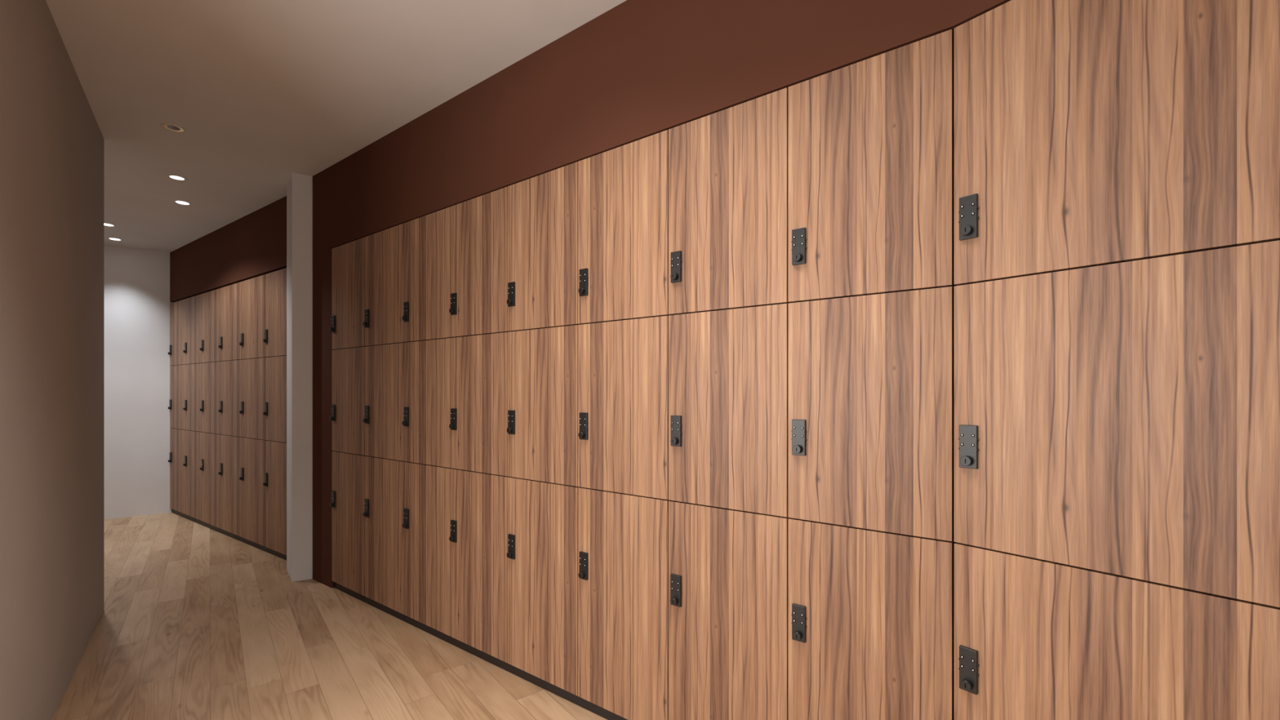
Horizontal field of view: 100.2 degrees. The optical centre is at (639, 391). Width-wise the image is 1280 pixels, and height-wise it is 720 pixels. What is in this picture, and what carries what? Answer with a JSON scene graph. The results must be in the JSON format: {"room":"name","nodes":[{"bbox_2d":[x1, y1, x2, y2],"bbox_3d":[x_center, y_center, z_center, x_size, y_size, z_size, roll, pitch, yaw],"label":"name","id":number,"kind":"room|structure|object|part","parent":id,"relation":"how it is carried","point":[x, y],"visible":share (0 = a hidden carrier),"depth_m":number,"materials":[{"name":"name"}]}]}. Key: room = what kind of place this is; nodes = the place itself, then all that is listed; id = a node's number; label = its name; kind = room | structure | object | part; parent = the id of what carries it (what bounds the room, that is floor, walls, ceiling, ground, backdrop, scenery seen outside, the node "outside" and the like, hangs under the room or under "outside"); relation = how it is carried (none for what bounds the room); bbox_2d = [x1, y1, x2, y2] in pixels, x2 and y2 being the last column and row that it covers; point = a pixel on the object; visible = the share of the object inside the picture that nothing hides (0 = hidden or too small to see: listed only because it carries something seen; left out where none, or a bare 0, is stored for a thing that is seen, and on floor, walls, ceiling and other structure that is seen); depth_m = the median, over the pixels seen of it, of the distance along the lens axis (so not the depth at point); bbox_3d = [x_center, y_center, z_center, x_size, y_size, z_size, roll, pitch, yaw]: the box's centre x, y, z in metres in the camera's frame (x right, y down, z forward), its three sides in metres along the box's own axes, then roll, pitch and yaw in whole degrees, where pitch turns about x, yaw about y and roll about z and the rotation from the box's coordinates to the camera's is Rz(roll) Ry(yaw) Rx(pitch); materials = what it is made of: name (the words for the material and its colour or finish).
{"room":"locker room","nodes":[
{"label":"locker room","id":0,"kind":"room"},
{"bbox_2d":[0,0,103,719],"bbox_3d":[-1.361,-0.086,0.890,0.130,2.503,4.893,0,0,-39],"label":"wall","id":1,"kind":"structure","parent":0,"point":[51,139],"depth_m":1.82,"materials":[{"name":"beige paint"}]},
{"bbox_2d":[103,244,173,519],"bbox_3d":[-5.445,-0.086,4.570,3.238,2.503,0.254,0,0,-39],"label":"wall","id":2,"kind":"structure","parent":0,"point":[136,282],"depth_m":5.00,"materials":[{"name":"white paint"}]},
{"bbox_2d":[169,195,286,302],"bbox_3d":[-3.254,-0.086,4.587,2.720,2.503,0.550,0,0,35],"label":"wall","id":3,"kind":"structure","parent":0,"point":[254,245],"depth_m":4.21,"materials":[{"name":"brown paint"}]},
{"bbox_2d":[171,508,286,559],"bbox_3d":[-3.423,1.144,4.399,2.661,0.042,0.020,0,0,35],"label":"baseboard","id":4,"kind":"structure","parent":3,"relation":"attached to","point":[203,523],"depth_m":4.24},
{"bbox_2d":[286,173,312,582],"bbox_3d":[-2.075,-0.086,3.492,0.359,2.503,0.300,0,0,-39],"label":"pillar","id":5,"kind":"structure","parent":0,"point":[300,187],"depth_m":3.30,"materials":[{"name":"white paint"}]},
{"bbox_2d":[51,512,607,719],"bbox_3d":[-1.805,1.205,1.436,5.075,0.080,9.700,0,0,-39],"label":"floor","id":6,"kind":"structure","parent":0,"point":[197,621],"depth_m":2.39,"materials":[{"name":"brown wood"}]},
{"bbox_2d":[168,428,185,514],"bbox_3d":[-4.212,0.738,5.203,0.442,0.770,0.491,0,0,35],"label":"locker","id":7,"kind":"object","parent":6,"relation":"on","point":[177,437],"visible":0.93,"depth_m":5.01,"materials":[{"name":"brown wood"}]},
{"bbox_2d":[168,364,185,429],"bbox_3d":[-4.212,0.052,5.203,0.442,0.598,0.491,0,0,35],"label":"locker","id":8,"kind":"object","parent":7,"relation":"on","point":[177,373],"visible":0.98,"depth_m":5.01,"materials":[{"name":"brown wood"}]},
{"bbox_2d":[168,298,187,365],"bbox_3d":[-4.212,-0.547,5.203,0.442,0.600,0.491,0,0,35],"label":"locker","id":9,"kind":"object","parent":8,"relation":"on","point":[177,309],"visible":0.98,"depth_m":5.01,"materials":[{"name":"brown wood"}]},
{"bbox_2d":[182,430,204,520],"bbox_3d":[-3.850,0.738,4.947,0.442,0.770,0.491,0,0,35],"label":"locker","id":10,"kind":"object","parent":6,"relation":"on","point":[193,456],"visible":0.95,"depth_m":4.76,"materials":[{"name":"brown wood"}]},
{"bbox_3d":[-4.135,0.633,4.869,0.036,0.098,0.008,0,0,35],"label":"lock plate","id":11,"kind":"part","parent":10,"relation":"part of","materials":[{"name":"black metal"}]},
{"bbox_2d":[182,363,201,431],"bbox_3d":[-3.850,0.052,4.947,0.442,0.598,0.491,0,0,35],"label":"locker","id":12,"kind":"object","parent":10,"relation":"on","point":[193,371],"visible":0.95,"depth_m":4.76,"materials":[{"name":"brown wood"}]},
{"bbox_3d":[-4.135,0.126,4.869,0.036,0.098,0.008,0,0,35],"label":"lock plate","id":13,"kind":"part","parent":12,"relation":"part of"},
{"bbox_2d":[182,293,204,364],"bbox_3d":[-3.850,-0.547,4.947,0.442,0.600,0.491,0,0,35],"label":"locker","id":14,"kind":"object","parent":12,"relation":"on","point":[193,304],"visible":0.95,"depth_m":4.76,"materials":[{"name":"brown wood"}]},
{"bbox_3d":[-4.135,-0.397,4.869,0.036,0.098,0.008,0,0,35],"label":"lock plate","id":15,"kind":"part","parent":14,"relation":"part of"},
{"bbox_2d":[199,432,221,528],"bbox_3d":[-3.488,0.738,4.691,0.443,0.770,0.491,0,0,35],"label":"locker","id":16,"kind":"object","parent":6,"relation":"on","point":[211,442],"visible":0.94,"depth_m":4.50,"materials":[{"name":"brown wood"}]},
{"bbox_3d":[-3.773,0.633,4.612,0.036,0.098,0.008,0,0,35],"label":"lock plate","id":17,"kind":"part","parent":16,"relation":"part of","materials":[{"name":"black metal"}]},
{"bbox_2d":[199,361,220,434],"bbox_3d":[-3.488,0.052,4.691,0.443,0.598,0.491,0,0,35],"label":"locker","id":18,"kind":"object","parent":16,"relation":"on","point":[211,371],"visible":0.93,"depth_m":4.50,"materials":[{"name":"brown wood"}]},
{"bbox_3d":[-3.773,0.126,4.612,0.036,0.098,0.008,0,0,35],"label":"lock plate","id":19,"kind":"part","parent":18,"relation":"part of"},
{"bbox_2d":[199,288,223,363],"bbox_3d":[-3.488,-0.547,4.691,0.443,0.600,0.491,0,0,35],"label":"locker","id":20,"kind":"object","parent":18,"relation":"on","point":[211,300],"visible":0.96,"depth_m":4.50,"materials":[{"name":"brown wood"}]},
{"bbox_3d":[-3.773,-0.397,4.612,0.036,0.098,0.008,0,0,35],"label":"lock plate","id":21,"kind":"part","parent":20,"relation":"part of","materials":[{"name":"black metal"}]},
{"bbox_2d":[217,434,243,536],"bbox_3d":[-3.126,0.738,4.435,0.442,0.770,0.491,0,0,35],"label":"locker","id":22,"kind":"object","parent":6,"relation":"on","point":[229,472],"visible":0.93,"depth_m":4.25,"materials":[{"name":"brown wood"}]},
{"bbox_3d":[-3.411,0.633,4.356,0.036,0.098,0.009,0,0,35],"label":"lock plate","id":23,"kind":"part","parent":22,"relation":"part of","materials":[{"name":"black metal"}]},
{"bbox_2d":[217,360,240,436],"bbox_3d":[-3.126,0.052,4.435,0.442,0.598,0.491,0,0,35],"label":"locker","id":24,"kind":"object","parent":22,"relation":"on","point":[230,371],"visible":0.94,"depth_m":4.25,"materials":[{"name":"brown wood"}]},
{"bbox_3d":[-3.411,0.126,4.356,0.036,0.098,0.009,0,0,35],"label":"lock plate","id":25,"kind":"part","parent":24,"relation":"part of","materials":[{"name":"black metal"}]},
{"bbox_2d":[217,281,242,361],"bbox_3d":[-3.126,-0.547,4.435,0.442,0.600,0.491,0,0,35],"label":"locker","id":26,"kind":"object","parent":24,"relation":"on","point":[230,295],"visible":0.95,"depth_m":4.25,"materials":[{"name":"brown wood"}]},
{"bbox_3d":[-3.411,-0.397,4.356,0.036,0.098,0.009,0,0,35],"label":"lock plate","id":27,"kind":"part","parent":26,"relation":"part of","materials":[{"name":"black metal"}]},
{"bbox_2d":[239,437,266,546],"bbox_3d":[-2.764,0.738,4.178,0.442,0.770,0.491,0,0,35],"label":"locker","id":28,"kind":"object","parent":6,"relation":"on","point":[252,450],"visible":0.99,"depth_m":3.99,"materials":[{"name":"brown wood"}]},
{"bbox_3d":[-3.049,0.633,4.100,0.036,0.098,0.008,0,0,35],"label":"lock plate","id":29,"kind":"part","parent":28,"relation":"part of","materials":[{"name":"black metal"}]},
{"bbox_2d":[239,357,264,439],"bbox_3d":[-2.764,0.052,4.178,0.442,0.598,0.491,0,0,35],"label":"locker","id":30,"kind":"object","parent":28,"relation":"on","point":[252,371],"visible":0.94,"depth_m":3.99,"materials":[{"name":"brown wood"}]},
{"bbox_3d":[-3.049,0.126,4.100,0.036,0.098,0.008,0,0,35],"label":"lock plate","id":31,"kind":"part","parent":30,"relation":"part of","materials":[{"name":"black metal"}]},
{"bbox_2d":[239,275,266,359],"bbox_3d":[-2.764,-0.547,4.178,0.442,0.600,0.491,0,0,35],"label":"locker","id":32,"kind":"object","parent":30,"relation":"on","point":[252,290],"visible":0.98,"depth_m":3.99,"materials":[{"name":"brown wood"}]},
{"bbox_3d":[-3.049,-0.397,4.100,0.036,0.098,0.008,0,0,35],"label":"lock plate","id":33,"kind":"part","parent":32,"relation":"part of","materials":[{"name":"black metal"}]},
{"bbox_2d":[262,440,286,555],"bbox_3d":[-2.402,0.738,3.922,0.442,0.770,0.491,0,0,35],"label":"locker","id":34,"kind":"object","parent":6,"relation":"on","point":[275,452],"visible":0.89,"depth_m":3.76,"materials":[{"name":"brown wood"}]},
{"bbox_3d":[-2.687,0.633,3.844,0.036,0.098,0.009,0,0,35],"label":"lock plate","id":35,"kind":"part","parent":34,"relation":"part of","materials":[{"name":"black metal"}]},
{"bbox_2d":[262,355,286,442],"bbox_3d":[-2.402,0.052,3.922,0.442,0.598,0.491,0,0,35],"label":"locker","id":36,"kind":"object","parent":34,"relation":"on","point":[275,367],"visible":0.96,"depth_m":3.76,"materials":[{"name":"brown wood"}]},
{"bbox_3d":[-2.687,0.126,3.844,0.036,0.098,0.009,0,0,35],"label":"lock plate","id":37,"kind":"part","parent":36,"relation":"part of","materials":[{"name":"black metal"}]},
{"bbox_2d":[262,267,286,357],"bbox_3d":[-2.402,-0.547,3.922,0.442,0.600,0.491,0,0,35],"label":"locker","id":38,"kind":"object","parent":36,"relation":"on","point":[275,282],"visible":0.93,"depth_m":3.76,"materials":[{"name":"brown wood"}]},
{"bbox_3d":[-2.687,-0.397,3.844,0.036,0.098,0.009,0,0,35],"label":"lock plate","id":39,"kind":"part","parent":38,"relation":"part of","materials":[{"name":"black metal"}]},
{"bbox_2d":[329,451,367,595],"bbox_3d":[-1.533,0.738,3.229,0.399,0.770,0.491,0,0,37],"label":"locker","id":40,"kind":"object","parent":6,"relation":"on","point":[347,504],"visible":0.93,"depth_m":3.04,"materials":[{"name":"brown wood"}]},
{"bbox_3d":[-1.803,0.633,3.146,0.036,0.098,0.008,0,0,37],"label":"lock plate","id":41,"kind":"part","parent":40,"relation":"part of","materials":[{"name":"black metal"}]},
{"bbox_2d":[329,346,364,455],"bbox_3d":[-1.533,0.052,3.229,0.399,0.598,0.491,0,0,37],"label":"locker","id":42,"kind":"object","parent":40,"relation":"on","point":[348,365],"visible":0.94,"depth_m":3.04,"materials":[{"name":"brown wood"}]},
{"bbox_3d":[-1.803,0.126,3.146,0.036,0.098,0.008,0,0,37],"label":"lock plate","id":43,"kind":"part","parent":42,"relation":"part of","materials":[{"name":"black metal"}]},
{"bbox_2d":[329,236,366,349],"bbox_3d":[-1.533,-0.547,3.229,0.399,0.600,0.491,0,0,37],"label":"locker","id":44,"kind":"object","parent":42,"relation":"on","point":[347,329],"visible":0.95,"depth_m":3.04,"materials":[{"name":"brown wood"}]},
{"bbox_3d":[-1.803,-0.397,3.146,0.036,0.098,0.008,0,0,37],"label":"lock plate","id":45,"kind":"part","parent":44,"relation":"part of","materials":[{"name":"black metal"}]},
{"bbox_2d":[362,455,406,613],"bbox_3d":[-1.214,0.738,2.989,0.399,0.770,0.491,0,0,37],"label":"locker","id":46,"kind":"object","parent":6,"relation":"on","point":[384,513],"visible":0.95,"depth_m":2.79,"materials":[{"name":"brown wood"}]},
{"bbox_3d":[-1.483,0.633,2.906,0.036,0.098,0.008,0,0,37],"label":"lock plate","id":47,"kind":"part","parent":46,"relation":"part of","materials":[{"name":"black metal"}]},
{"bbox_2d":[362,342,404,461],"bbox_3d":[-1.214,0.052,2.989,0.399,0.598,0.491,0,0,37],"label":"locker","id":48,"kind":"object","parent":46,"relation":"on","point":[383,420],"visible":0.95,"depth_m":2.79,"materials":[{"name":"brown wood"}]},
{"bbox_3d":[-1.483,0.126,2.906,0.036,0.098,0.008,0,0,37],"label":"lock plate","id":49,"kind":"part","parent":48,"relation":"part of","materials":[{"name":"black metal"}]},
{"bbox_2d":[362,223,406,346],"bbox_3d":[-1.214,-0.547,2.989,0.399,0.600,0.491,0,0,37],"label":"locker","id":50,"kind":"object","parent":48,"relation":"on","point":[384,323],"visible":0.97,"depth_m":2.79,"materials":[{"name":"brown wood"}]},
{"bbox_3d":[-1.483,-0.397,2.906,0.036,0.098,0.008,0,0,37],"label":"lock plate","id":51,"kind":"part","parent":50,"relation":"part of","materials":[{"name":"black metal"}]},
{"bbox_2d":[401,461,451,635],"bbox_3d":[-0.894,0.738,2.748,0.399,0.770,0.491,0,0,37],"label":"locker","id":52,"kind":"object","parent":6,"relation":"on","point":[426,526],"visible":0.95,"depth_m":2.56,"materials":[{"name":"brown wood"}]},
{"bbox_3d":[-1.164,0.633,2.665,0.036,0.098,0.008,0,0,37],"label":"lock plate","id":53,"kind":"part","parent":52,"relation":"part of","materials":[{"name":"black metal"}]},
{"bbox_2d":[401,337,450,467],"bbox_3d":[-0.894,0.052,2.748,0.399,0.598,0.491,0,0,37],"label":"locker","id":54,"kind":"object","parent":52,"relation":"on","point":[426,423],"visible":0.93,"depth_m":2.56,"materials":[{"name":"brown wood"}]},
{"bbox_3d":[-1.164,0.126,2.665,0.036,0.098,0.008,0,0,37],"label":"lock plate","id":55,"kind":"part","parent":54,"relation":"part of","materials":[{"name":"black metal"}]},
{"bbox_2d":[401,206,453,342],"bbox_3d":[-0.894,-0.547,2.748,0.399,0.600,0.491,0,0,37],"label":"locker","id":56,"kind":"object","parent":54,"relation":"on","point":[427,238],"visible":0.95,"depth_m":2.56,"materials":[{"name":"brown wood"}]},
{"bbox_3d":[-1.164,-0.397,2.665,0.036,0.098,0.008,0,0,37],"label":"lock plate","id":57,"kind":"part","parent":56,"relation":"part of","materials":[{"name":"black metal"}]},
{"bbox_2d":[448,468,508,662],"bbox_3d":[-0.574,0.738,2.508,0.399,0.770,0.491,0,0,37],"label":"locker","id":58,"kind":"object","parent":6,"relation":"on","point":[477,538],"visible":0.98,"depth_m":2.32,"materials":[{"name":"brown wood"}]},
{"bbox_3d":[-0.851,0.665,2.417,0.022,0.022,0.013,0,0,37],"label":"turn knob","id":59,"kind":"part","parent":58,"relation":"part of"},
{"bbox_3d":[-0.844,0.633,2.425,0.036,0.098,0.008,0,0,37],"label":"lock plate","id":60,"kind":"part","parent":58,"relation":"part of","materials":[{"name":"black metal"}]},
{"bbox_2d":[448,332,506,475],"bbox_3d":[-0.574,0.052,2.508,0.399,0.598,0.491,0,0,37],"label":"locker","id":61,"kind":"object","parent":58,"relation":"on","point":[477,425],"visible":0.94,"depth_m":2.32,"materials":[{"name":"brown wood"}]},
{"bbox_3d":[-0.851,0.157,2.417,0.022,0.022,0.013,0,0,37],"label":"turn knob","id":62,"kind":"part","parent":61,"relation":"part of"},
{"bbox_3d":[-0.844,0.126,2.425,0.036,0.098,0.008,0,0,37],"label":"lock plate","id":63,"kind":"part","parent":61,"relation":"part of","materials":[{"name":"black metal"}]},
{"bbox_2d":[448,186,510,337],"bbox_3d":[-0.574,-0.547,2.508,0.399,0.600,0.491,0,0,37],"label":"locker","id":64,"kind":"object","parent":61,"relation":"on","point":[478,225],"visible":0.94,"depth_m":2.32,"materials":[{"name":"brown wood"}]},
{"bbox_3d":[-0.851,-0.365,2.417,0.022,0.022,0.013,0,0,37],"label":"turn knob","id":65,"kind":"part","parent":64,"relation":"part of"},
{"bbox_3d":[-0.844,-0.397,2.425,0.036,0.098,0.008,0,0,37],"label":"lock plate","id":66,"kind":"part","parent":64,"relation":"part of","materials":[{"name":"black metal"}]},
{"bbox_2d":[506,476,579,695],"bbox_3d":[-0.255,0.738,2.268,0.399,0.770,0.491,0,0,37],"label":"locker","id":67,"kind":"object","parent":6,"relation":"on","point":[542,517],"visible":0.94,"depth_m":2.08,"materials":[{"name":"brown wood"}]},
{"bbox_3d":[-0.531,0.665,2.176,0.022,0.022,0.013,0,0,37],"label":"turn knob","id":68,"kind":"part","parent":67,"relation":"part of","materials":[{"name":"black metal"}]},
{"bbox_3d":[-0.524,0.633,2.185,0.036,0.098,0.008,0,0,37],"label":"lock plate","id":69,"kind":"part","parent":67,"relation":"part of","materials":[{"name":"black metal"}]},
{"bbox_2d":[506,324,577,486],"bbox_3d":[-0.255,0.052,2.268,0.399,0.598,0.491,0,0,37],"label":"locker","id":70,"kind":"object","parent":67,"relation":"on","point":[542,364],"visible":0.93,"depth_m":2.08,"materials":[{"name":"brown wood"}]},
{"bbox_3d":[-0.531,0.157,2.176,0.022,0.022,0.013,0,0,37],"label":"turn knob","id":71,"kind":"part","parent":70,"relation":"part of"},
{"bbox_3d":[-0.524,0.126,2.185,0.036,0.098,0.008,0,0,37],"label":"lock plate","id":72,"kind":"part","parent":70,"relation":"part of","materials":[{"name":"black metal"}]},
{"bbox_2d":[506,161,582,331],"bbox_3d":[-0.255,-0.547,2.268,0.399,0.600,0.491,0,0,37],"label":"locker","id":73,"kind":"object","parent":70,"relation":"on","point":[542,210],"visible":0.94,"depth_m":2.08,"materials":[{"name":"brown wood"}]},
{"bbox_3d":[-0.531,-0.365,2.176,0.022,0.022,0.013,0,0,37],"label":"turn knob","id":74,"kind":"part","parent":73,"relation":"part of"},
{"bbox_3d":[-0.524,-0.397,2.185,0.036,0.098,0.008,0,0,37],"label":"lock plate","id":75,"kind":"part","parent":73,"relation":"part of","materials":[{"name":"black metal"}]},
{"bbox_2d":[577,487,670,719],"bbox_3d":[0.065,0.738,2.027,0.399,0.770,0.491,0,0,37],"label":"locker","id":76,"kind":"object","parent":6,"relation":"on","point":[623,539],"visible":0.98,"depth_m":1.84,"materials":[{"name":"brown wood"}]},
{"bbox_3d":[-0.211,0.665,1.936,0.022,0.022,0.013,0,0,37],"label":"turn knob","id":77,"kind":"part","parent":76,"relation":"part of","materials":[{"name":"black metal"}]},
{"bbox_3d":[-0.205,0.633,1.944,0.036,0.098,0.008,0,0,37],"label":"lock plate","id":78,"kind":"part","parent":76,"relation":"part of","materials":[{"name":"black metal"}]},
{"bbox_2d":[577,315,668,499],"bbox_3d":[0.065,0.052,2.027,0.399,0.598,0.491,0,0,37],"label":"locker","id":79,"kind":"object","parent":76,"relation":"on","point":[623,365],"visible":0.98,"depth_m":1.83,"materials":[{"name":"brown wood"}]},
{"bbox_3d":[-0.211,0.157,1.936,0.022,0.022,0.013,0,0,37],"label":"turn knob","id":80,"kind":"part","parent":79,"relation":"part of","materials":[{"name":"black metal"}]},
{"bbox_3d":[-0.205,0.126,1.944,0.036,0.098,0.008,0,0,37],"label":"lock plate","id":81,"kind":"part","parent":79,"relation":"part of","materials":[{"name":"black metal"}]},
{"bbox_2d":[577,129,670,324],"bbox_3d":[0.065,-0.547,2.027,0.399,0.600,0.491,0,0,37],"label":"locker","id":82,"kind":"object","parent":79,"relation":"on","point":[623,191],"visible":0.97,"depth_m":1.83,"materials":[{"name":"brown wood"}]},
{"bbox_3d":[-0.211,-0.365,1.936,0.022,0.022,0.013,0,0,37],"label":"turn knob","id":83,"kind":"part","parent":82,"relation":"part of","materials":[{"name":"black metal"}]},
{"bbox_3d":[-0.205,-0.397,1.944,0.036,0.098,0.008,0,0,37],"label":"lock plate","id":84,"kind":"part","parent":82,"relation":"part of","materials":[{"name":"black metal"}]},
{"bbox_2d":[668,500,790,719],"bbox_3d":[0.385,0.738,1.787,0.399,0.770,0.491,0,0,37],"label":"locker","id":85,"kind":"object","parent":6,"relation":"on","point":[728,568],"visible":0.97,"depth_m":1.60,"materials":[{"name":"brown wood"}]},
{"bbox_3d":[0.108,0.665,1.696,0.022,0.022,0.013,0,0,37],"label":"turn knob","id":86,"kind":"part","parent":85,"relation":"part of","materials":[{"name":"black metal"}]},
{"bbox_3d":[0.115,0.633,1.704,0.036,0.098,0.008,0,0,37],"label":"lock plate","id":87,"kind":"part","parent":85,"relation":"part of","materials":[{"name":"black metal"}]},
{"bbox_2d":[668,303,788,517],"bbox_3d":[0.385,0.052,1.787,0.399,0.598,0.491,0,0,37],"label":"locker","id":88,"kind":"object","parent":85,"relation":"on","point":[728,369],"visible":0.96,"depth_m":1.59,"materials":[{"name":"brown wood"}]},
{"bbox_3d":[0.108,0.157,1.696,0.022,0.022,0.013,0,0,37],"label":"turn knob","id":89,"kind":"part","parent":88,"relation":"part of","materials":[{"name":"black metal"}]},
{"bbox_3d":[0.115,0.126,1.704,0.036,0.098,0.008,0,0,37],"label":"lock plate","id":90,"kind":"part","parent":88,"relation":"part of","materials":[{"name":"black metal"}]},
{"bbox_2d":[668,87,790,315],"bbox_3d":[0.385,-0.547,1.787,0.399,0.600,0.491,0,0,37],"label":"locker","id":91,"kind":"object","parent":88,"relation":"on","point":[728,168],"visible":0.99,"depth_m":1.59,"materials":[{"name":"brown wood"}]},
{"bbox_3d":[0.108,-0.365,1.696,0.022,0.022,0.013,0,0,37],"label":"turn knob","id":92,"kind":"part","parent":91,"relation":"part of","materials":[{"name":"black metal"}]},
{"bbox_3d":[0.115,-0.397,1.704,0.036,0.098,0.008,0,0,37],"label":"lock plate","id":93,"kind":"part","parent":91,"relation":"part of","materials":[{"name":"black metal"}]},
{"bbox_2d":[788,517,956,719],"bbox_3d":[0.705,0.738,1.547,0.399,0.770,0.491,0,0,37],"label":"locker","id":94,"kind":"object","parent":6,"relation":"on","point":[871,612],"visible":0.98,"depth_m":1.36,"materials":[{"name":"brown wood"}]},
{"bbox_3d":[0.428,0.665,1.455,0.022,0.022,0.013,0,0,37],"label":"turn knob","id":95,"kind":"part","parent":94,"relation":"part of","materials":[{"name":"black metal"}]},
{"bbox_3d":[0.435,0.633,1.464,0.036,0.098,0.008,0,0,37],"label":"lock plate","id":96,"kind":"part","parent":94,"relation":"part of","materials":[{"name":"black metal"}]},
{"bbox_2d":[788,286,954,541],"bbox_3d":[0.705,0.052,1.547,0.399,0.598,0.491,0,0,37],"label":"locker","id":97,"kind":"object","parent":94,"relation":"on","point":[871,377],"visible":1,"depth_m":1.35,"materials":[{"name":"brown wood"}]},
{"bbox_3d":[0.428,0.157,1.455,0.022,0.022,0.013,0,0,37],"label":"turn knob","id":98,"kind":"part","parent":97,"relation":"part of","materials":[{"name":"black metal"}]},
{"bbox_3d":[0.435,0.126,1.464,0.036,0.098,0.008,0,0,37],"label":"lock plate","id":99,"kind":"part","parent":97,"relation":"part of","materials":[{"name":"metal"}]},
{"bbox_2d":[788,29,956,302],"bbox_3d":[0.705,-0.547,1.547,0.399,0.600,0.491,0,0,37],"label":"locker","id":100,"kind":"object","parent":97,"relation":"on","point":[871,140],"visible":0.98,"depth_m":1.35,"materials":[{"name":"brown wood"}]},
{"bbox_3d":[0.428,-0.365,1.455,0.022,0.022,0.013,0,0,37],"label":"turn knob","id":101,"kind":"part","parent":100,"relation":"part of","materials":[{"name":"black metal"}]},
{"bbox_3d":[0.435,-0.397,1.464,0.036,0.098,0.008,0,0,37],"label":"lock plate","id":102,"kind":"part","parent":100,"relation":"part of","materials":[{"name":"black metal"}]},
{"bbox_2d":[954,542,1279,719],"bbox_3d":[1.092,0.738,1.154,0.491,0.770,0.599,0,0,-39],"label":"locker","id":103,"kind":"object","parent":6,"relation":"on","point":[1035,638],"visible":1,"depth_m":1.04,"materials":[{"name":"brown wood"}]},
{"bbox_3d":[0.739,0.665,1.212,0.013,0.022,0.022,0,0,-39],"label":"turn knob","id":104,"kind":"part","parent":103,"relation":"part of","materials":[{"name":"black metal"}]},
{"bbox_3d":[0.748,0.633,1.218,0.008,0.098,0.036,0,0,-39],"label":"lock plate","id":105,"kind":"part","parent":103,"relation":"part of","materials":[{"name":"black metal"}]},
{"bbox_2d":[954,240,1279,607],"bbox_3d":[1.092,0.052,1.154,0.491,0.598,0.599,0,0,-39],"label":"locker","id":106,"kind":"object","parent":103,"relation":"on","point":[1121,419],"visible":1,"depth_m":1.00,"materials":[{"name":"brown wood"}]},
{"bbox_3d":[0.739,0.157,1.212,0.013,0.022,0.022,0,0,-39],"label":"turn knob","id":107,"kind":"part","parent":106,"relation":"part of","materials":[{"name":"grey metal"}]},
{"bbox_3d":[0.748,0.126,1.218,0.008,0.098,0.036,0,0,-39],"label":"lock plate","id":108,"kind":"part","parent":106,"relation":"part of","materials":[{"name":"black metal"}]},
{"bbox_2d":[954,0,1279,285],"bbox_3d":[1.092,-0.547,1.154,0.491,0.600,0.599,0,0,-39],"label":"locker","id":109,"kind":"object","parent":106,"relation":"on","point":[1088,133],"visible":0.98,"depth_m":1.03,"materials":[{"name":"brown wood"}]},
{"bbox_3d":[0.739,-0.365,1.212,0.013,0.022,0.022,0,0,-39],"label":"turn knob","id":110,"kind":"part","parent":109,"relation":"part of","materials":[{"name":"black metal"}]},
{"bbox_3d":[0.748,-0.397,1.218,0.008,0.098,0.036,0,0,-39],"label":"lock plate","id":111,"kind":"part","parent":109,"relation":"part of","materials":[{"name":"black metal"}]},
{"bbox_2d":[45,0,626,252],"bbox_3d":[-1.799,-1.398,1.440,5.000,0.120,9.700,0,0,-39],"label":"ceiling","id":112,"kind":"structure","parent":0,"point":[263,92],"depth_m":2.29,"materials":[{"name":"paint"}]},
{"bbox_2d":[103,222,115,226],"bbox_3d":[-4.266,-1.336,4.286,0.100,0.004,0.100,0,0,-39],"label":"recessed light","id":113,"kind":"object","parent":112,"relation":"in","point":[104,224],"visible":0.67,"depth_m":4.29,"materials":[{"name":"white"}]},
{"bbox_2d":[106,237,123,240],"bbox_3d":[-4.606,-1.336,4.694,0.100,0.004,0.100,0,0,-39],"label":"recessed light","id":114,"kind":"object","parent":112,"relation":"in","point":[110,238],"visible":1,"depth_m":4.70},
{"bbox_2d":[160,122,186,133],"bbox_3d":[-2.364,-1.336,2.711,0.100,0.004,0.100,0,0,-39],"label":"recessed light","id":115,"kind":"object","parent":112,"relation":"in","point":[173,127],"visible":1,"depth_m":2.71,"materials":[{"name":"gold metal"}]},
{"bbox_2d":[166,173,187,181],"bbox_3d":[-2.895,-1.336,3.345,0.100,0.004,0.100,0,0,-39],"label":"recessed light","id":116,"kind":"object","parent":112,"relation":"in","point":[175,177],"visible":1,"depth_m":3.34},
{"bbox_2d":[173,200,191,205],"bbox_3d":[-3.239,-1.336,3.787,0.100,0.004,0.100,0,0,-39],"label":"recessed light","id":117,"kind":"object","parent":112,"relation":"in","point":[179,202],"visible":1,"depth_m":3.79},
{"bbox_2d":[312,0,1010,587],"bbox_3d":[0.520,-0.086,1.561,6.463,2.503,0.940,0,0,43],"label":"wall","id":118,"kind":"structure","parent":0,"point":[638,69],"depth_m":1.95,"materials":[{"name":"brown paint"}]},
{"bbox_2d":[333,582,627,719],"bbox_3d":[-0.305,1.144,2.040,3.793,0.042,0.145,0,0,39],"label":"baseboard","id":119,"kind":"structure","parent":118,"relation":"attached to","point":[583,703],"depth_m":2.28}
]}

